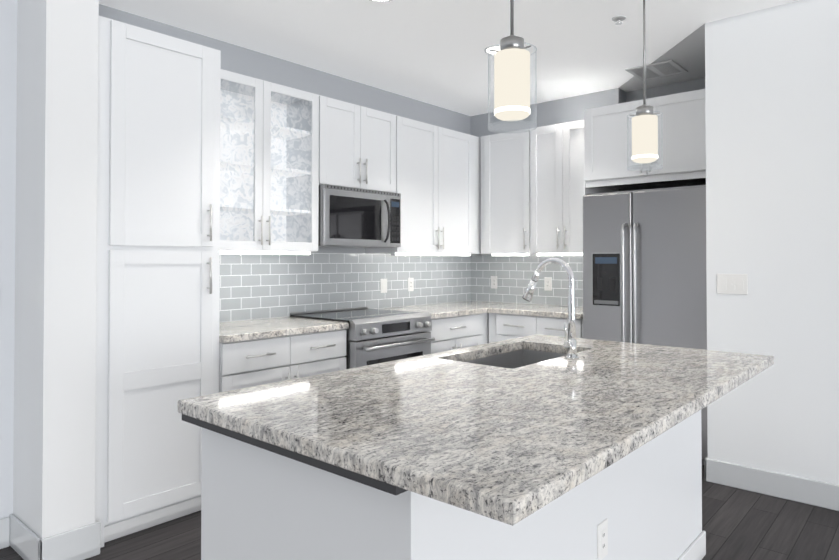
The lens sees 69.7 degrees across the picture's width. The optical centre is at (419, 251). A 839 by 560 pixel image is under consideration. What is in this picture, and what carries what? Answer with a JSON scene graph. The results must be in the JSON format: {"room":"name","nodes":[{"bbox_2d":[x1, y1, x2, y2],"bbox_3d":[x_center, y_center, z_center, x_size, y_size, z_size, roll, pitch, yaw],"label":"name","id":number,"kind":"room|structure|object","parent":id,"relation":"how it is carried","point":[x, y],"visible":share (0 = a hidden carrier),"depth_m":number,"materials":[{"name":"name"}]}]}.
{"room":"kitchen","nodes":[
{"label":"kitchen","id":0,"kind":"room"},
{"bbox_2d":[0,0,16,518],"bbox_3d":[-5.935,-0.074,-1.653,0.270,2.740,12.050,-1,-1,41],"label":"wall","id":1,"kind":"structure","parent":0,"point":[8,59],"depth_m":2.78,"materials":[{"name":"white paint"}]},
{"bbox_2d":[0,514,100,559],"bbox_3d":[-5.605,1.222,-1.804,0.404,0.145,12.280,-1,-1,41],"label":"baseboard","id":2,"kind":"structure","parent":1,"relation":"attached to","point":[21,539],"depth_m":2.63,"materials":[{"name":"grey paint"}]},
{"bbox_2d":[13,0,98,538],"bbox_3d":[-1.767,-0.015,2.846,0.660,2.740,0.210,-1,-1,41],"label":"column","id":3,"kind":"structure","parent":0,"point":[54,452],"depth_m":2.64,"materials":[{"name":"white paint"}]},
{"bbox_2d":[99,4,469,321],"bbox_3d":[-4.688,-0.051,0.080,0.120,2.740,16.300,-1,-1,41],"label":"wall","id":4,"kind":"structure","parent":0,"point":[249,62],"depth_m":4.47,"materials":[{"name":"grey paint"}]},
{"bbox_2d":[220,69,318,254],"bbox_3d":[-1.087,-0.527,3.842,0.386,1.090,0.891,-1,-1,41],"label":"upper cabinet","id":5,"kind":"object","parent":4,"relation":"attached to","point":[269,167],"visible":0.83,"depth_m":4.00,"materials":[{"name":"white wood"}]},
{"bbox_2d":[219,252,470,321],"bbox_3d":[-0.509,0.238,4.790,0.006,0.457,3.098,-1,-1,41],"label":"wall tile","id":6,"kind":"structure","parent":4,"relation":"attached to","point":[257,286],"depth_m":4.60,"materials":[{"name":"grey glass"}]},
{"bbox_2d":[380,279,386,292],"bbox_3d":[-0.295,0.284,5.023,0.009,0.118,0.080,-1,-1,41],"label":"switch plate","id":7,"kind":"object","parent":6,"relation":"attached to","point":[383,285],"visible":1,"depth_m":5.01,"materials":[{"name":"white plastic"}]},
{"bbox_2d":[408,278,413,290],"bbox_3d":[-0.076,0.287,5.277,0.007,0.118,0.075,-1,-1,41],"label":"electrical outlet plate","id":8,"kind":"object","parent":6,"relation":"attached to","point":[410,284],"visible":1,"depth_m":5.28,"materials":[{"name":"white plastic"}]},
{"bbox_2d":[319,95,395,192],"bbox_3d":[-0.544,-0.758,4.471,0.386,0.610,0.758,-1,-1,41],"label":"upper cabinet","id":9,"kind":"object","parent":4,"relation":"attached to","point":[357,146],"visible":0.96,"depth_m":4.33,"materials":[{"name":"white wood"}]},
{"bbox_2d":[318,184,400,247],"bbox_3d":[-0.518,-0.243,4.442,0.454,0.414,0.758,-1,-1,41],"label":"microwave","id":10,"kind":"object","parent":9,"relation":"attached to","point":[349,217],"visible":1,"depth_m":4.28,"materials":[{"name":"silver metal"}]},
{"bbox_2d":[365,115,476,254],"bbox_3d":[0.020,-0.521,5.147,0.347,1.068,1.000,-1,-1,41],"label":"upper cabinet","id":11,"kind":"object","parent":4,"relation":"attached to","point":[438,178],"depth_m":5.01,"materials":[{"name":"white wood"}]},
{"bbox_2d":[477,137,480,253],"bbox_3d":[0.473,-0.514,5.667,0.347,1.068,0.500,-1,-1,41],"label":"strip","id":12,"kind":"object","parent":4,"relation":"attached to","point":[478,138],"depth_m":5.51,"materials":[{"name":"white wood"}]},
{"bbox_2d":[0,465,838,559],"bbox_3d":[1.348,1.276,-5.051,16.300,0.050,16.500,-1,-1,41],"label":"floor","id":13,"kind":"structure","parent":0,"point":[739,524],"depth_m":2.89,"materials":[{"name":"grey wood"}]},
{"bbox_2d":[95,16,220,547],"bbox_3d":[-1.485,0.139,3.162,0.666,2.440,0.638,-1,-1,41],"label":"pantry cabinet","id":14,"kind":"object","parent":13,"relation":"on","point":[158,266],"visible":0.85,"depth_m":2.94,"materials":[{"name":"white wood"}]},
{"bbox_2d":[219,329,345,392],"bbox_3d":[-0.981,0.930,3.731,0.666,0.874,0.891,-1,-1,41],"label":"base cabinet","id":15,"kind":"object","parent":13,"relation":"on","point":[249,363],"visible":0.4,"depth_m":3.48,"materials":[{"name":"white wood"}]},
{"bbox_2d":[219,317,348,342],"bbox_3d":[-0.989,0.473,3.744,0.646,0.040,0.891,-1,-1,41],"label":"countertop","id":16,"kind":"structure","parent":15,"relation":"on","point":[241,330],"depth_m":3.64,"materials":[{"name":"stone"}]},
{"bbox_2d":[290,307,434,368],"bbox_3d":[-0.391,0.905,4.321,0.748,0.940,0.758,-1,-1,41],"label":"range","id":17,"kind":"object","parent":13,"relation":"on","point":[375,336],"visible":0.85,"depth_m":4.11,"materials":[{"name":"silver metal"}]},
{"bbox_2d":[201,414,705,559],"bbox_3d":[0.312,0.917,2.232,0.850,0.860,1.977,-1,-1,41],"label":"kitchen island","id":18,"kind":"object","parent":13,"relation":"on","point":[256,504],"depth_m":1.63,"materials":[{"name":"white"}]},
{"bbox_2d":[178,334,773,529],"bbox_3d":[0.396,0.461,2.136,1.130,0.058,2.036,-1,-1,41],"label":"island countertop","id":19,"kind":"structure","parent":18,"relation":"on","point":[500,445],"depth_m":1.59,"materials":[{"name":"grey stone"}]},
{"bbox_2d":[470,350,553,365],"bbox_3d":[0.429,0.591,2.606,0.394,0.225,0.703,-1,-1,41],"label":"sink","id":20,"kind":"object","parent":19,"relation":"in","point":[516,357],"depth_m":2.91,"materials":[{"name":"silver metal"}]},
{"bbox_2d":[522,258,578,358],"bbox_3d":[0.532,0.230,2.522,0.258,0.412,0.103,-1,-1,41],"label":"faucet","id":21,"kind":"object","parent":19,"relation":"on","point":[569,346],"visible":1,"depth_m":2.47,"materials":[{"name":"silver metal"}]},
{"bbox_2d":[429,313,484,353],"bbox_3d":[0.043,0.946,4.939,0.628,0.874,0.736,-1,-1,41],"label":"base cabinet","id":22,"kind":"object","parent":13,"relation":"on","point":[454,332],"depth_m":4.76,"materials":[{"name":"white wood"}]},
{"bbox_2d":[379,301,582,318],"bbox_3d":[0.597,0.488,4.927,1.488,0.040,1.435,-1,-1,41],"label":"countertop","id":23,"kind":"structure","parent":22,"relation":"on","point":[445,310],"depth_m":4.99,"materials":[{"name":"stone"}]},
{"bbox_2d":[485,313,488,343],"bbox_3d":[0.494,0.953,5.458,0.628,0.874,0.760,-1,-1,41],"label":"base cabinet","id":24,"kind":"object","parent":13,"relation":"on","point":[486,314],"depth_m":5.10,"materials":[{"name":"white wood"}]},
{"bbox_2d":[489,313,582,342],"bbox_3d":[1.087,0.947,5.004,0.856,0.874,0.666,-1,-1,41],"label":"base cabinet","id":25,"kind":"object","parent":13,"relation":"on","point":[502,327],"visible":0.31,"depth_m":4.83,"materials":[{"name":"white wood"}]},
{"bbox_2d":[582,182,618,213],"bbox_3d":[1.434,0.431,4.735,0.020,1.899,0.628,-1,-1,41],"label":"panel","id":26,"kind":"object","parent":13,"relation":"on","point":[585,191],"visible":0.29,"depth_m":4.63,"materials":[{"name":"white wood"}]},
{"bbox_2d":[583,185,707,464],"bbox_3d":[1.775,0.477,4.386,0.870,1.797,0.950,-1,-1,41],"label":"refrigerator","id":27,"kind":"object","parent":13,"relation":"on","point":[644,269],"visible":0.48,"depth_m":4.05,"materials":[{"name":"silver metal"}]},
{"bbox_2d":[99,0,798,115],"bbox_3d":[1.348,-1.513,-5.014,16.300,0.050,16.500,-1,-1,41],"label":"ceiling","id":28,"kind":"structure","parent":0,"point":[432,52],"depth_m":3.84,"materials":[{"name":"white paint"}]},
{"bbox_2d":[369,0,391,2],"bbox_3d":[-0.211,-1.376,3.223,0.186,0.016,0.186,-1,-1,41],"label":"recessed light","id":29,"kind":"object","parent":28,"relation":"in","point":[380,1],"visible":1,"depth_m":3.30,"materials":[{"name":"white"}]},
{"bbox_2d":[484,44,499,54],"bbox_3d":[0.531,-1.365,4.076,0.186,0.016,0.186,-1,-1,41],"label":"recessed light","id":30,"kind":"object","parent":28,"relation":"in","point":[495,47],"visible":0.33,"depth_m":4.04,"materials":[{"name":"white"}]},
{"bbox_2d":[487,0,536,132],"bbox_3d":[0.316,-0.907,2.062,0.168,0.974,0.168,-1,-1,41],"label":"pendant light","id":31,"kind":"object","parent":28,"relation":"hanging from","point":[512,82],"visible":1,"depth_m":2.01,"materials":[{"name":"white glass"}]},
{"bbox_2d":[612,15,625,24],"bbox_3d":[1.173,-1.358,3.549,0.080,0.033,0.080,-1,-1,41],"label":"sprinkler","id":32,"kind":"object","parent":28,"relation":"attached to","point":[618,19],"visible":1,"depth_m":3.54,"materials":[{"name":"white metal"}]},
{"bbox_2d":[627,0,662,170],"bbox_3d":[1.110,-0.895,2.975,0.168,0.974,0.168,-1,-1,41],"label":"pendant light","id":33,"kind":"object","parent":28,"relation":"hanging from","point":[644,132],"visible":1,"depth_m":2.93,"materials":[{"name":"white glass"}]},
{"bbox_2d":[625,59,687,80],"bbox_3d":[1.778,-1.356,4.520,0.340,0.012,0.360,-1,-1,41],"label":"ceiling vent","id":34,"kind":"object","parent":28,"relation":"in","point":[666,68],"visible":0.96,"depth_m":4.50,"materials":[{"name":"white metal"}]},
{"bbox_2d":[470,78,704,306],"bbox_3d":[1.537,0.017,5.261,2.720,2.740,0.290,-1,-1,41],"label":"wall","id":35,"kind":"structure","parent":0,"point":[565,110],"depth_m":5.26,"materials":[{"name":"grey paint"}]},
{"bbox_2d":[481,128,535,255],"bbox_3d":[0.842,-0.506,5.422,0.521,1.090,0.386,-1,-1,41],"label":"upper cabinet","id":36,"kind":"object","parent":35,"relation":"attached to","point":[505,193],"visible":0.83,"depth_m":5.30,"materials":[{"name":"white wood"}]},
{"bbox_2d":[471,254,582,306],"bbox_3d":[1.075,0.247,5.463,1.502,0.457,0.006,-1,-1,41],"label":"wall tile","id":37,"kind":"structure","parent":35,"relation":"attached to","point":[514,274],"depth_m":5.58,"materials":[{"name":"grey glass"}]},
{"bbox_2d":[491,276,496,288],"bbox_3d":[0.713,0.294,5.769,0.075,0.118,0.007,-1,-1,41],"label":"electrical outlet plate","id":38,"kind":"object","parent":37,"relation":"attached to","point":[493,282],"visible":1,"depth_m":5.76,"materials":[{"name":"white plastic"}]},
{"bbox_2d":[544,277,551,290],"bbox_3d":[1.149,0.289,5.389,0.075,0.118,0.007,-1,-1,41],"label":"electrical outlet plate","id":39,"kind":"object","parent":37,"relation":"attached to","point":[547,283],"visible":1,"depth_m":5.39,"materials":[{"name":"white plastic"}]},
{"bbox_2d":[530,120,611,255],"bbox_3d":[1.271,-0.511,5.048,0.612,1.090,0.386,-1,-1,41],"label":"upper cabinet","id":40,"kind":"object","parent":35,"relation":"attached to","point":[557,165],"visible":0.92,"depth_m":4.96,"materials":[{"name":"white wood"}]},
{"bbox_2d":[584,89,705,190],"bbox_3d":[1.833,-0.771,4.478,0.935,0.585,0.856,-1,-1,41],"label":"upper cabinet","id":41,"kind":"object","parent":35,"relation":"attached to","point":[606,146],"visible":0.5,"depth_m":4.22,"materials":[{"name":"white wood"}]},
{"bbox_2d":[705,0,838,484],"bbox_3d":[7.206,-0.057,-0.396,13.540,2.740,1.155,-1,-1,41],"label":"wall","id":42,"kind":"structure","parent":0,"point":[772,140],"depth_m":3.37,"materials":[{"name":"white paint"}]},
{"bbox_2d":[717,274,747,294],"bbox_3d":[1.819,0.188,3.511,0.165,0.118,0.009,-1,-1,41],"label":"switch plate","id":43,"kind":"object","parent":42,"relation":"attached to","point":[732,283],"visible":1,"depth_m":3.51,"materials":[{"name":"white plastic"}]},
{"bbox_2d":[705,456,838,510],"bbox_3d":[6.878,1.240,-0.779,13.554,0.135,0.199,-1,-1,41],"label":"baseboard","id":44,"kind":"structure","parent":42,"relation":"attached to","point":[801,490],"depth_m":3.35,"materials":[{"name":"grey paint"}]}
]}

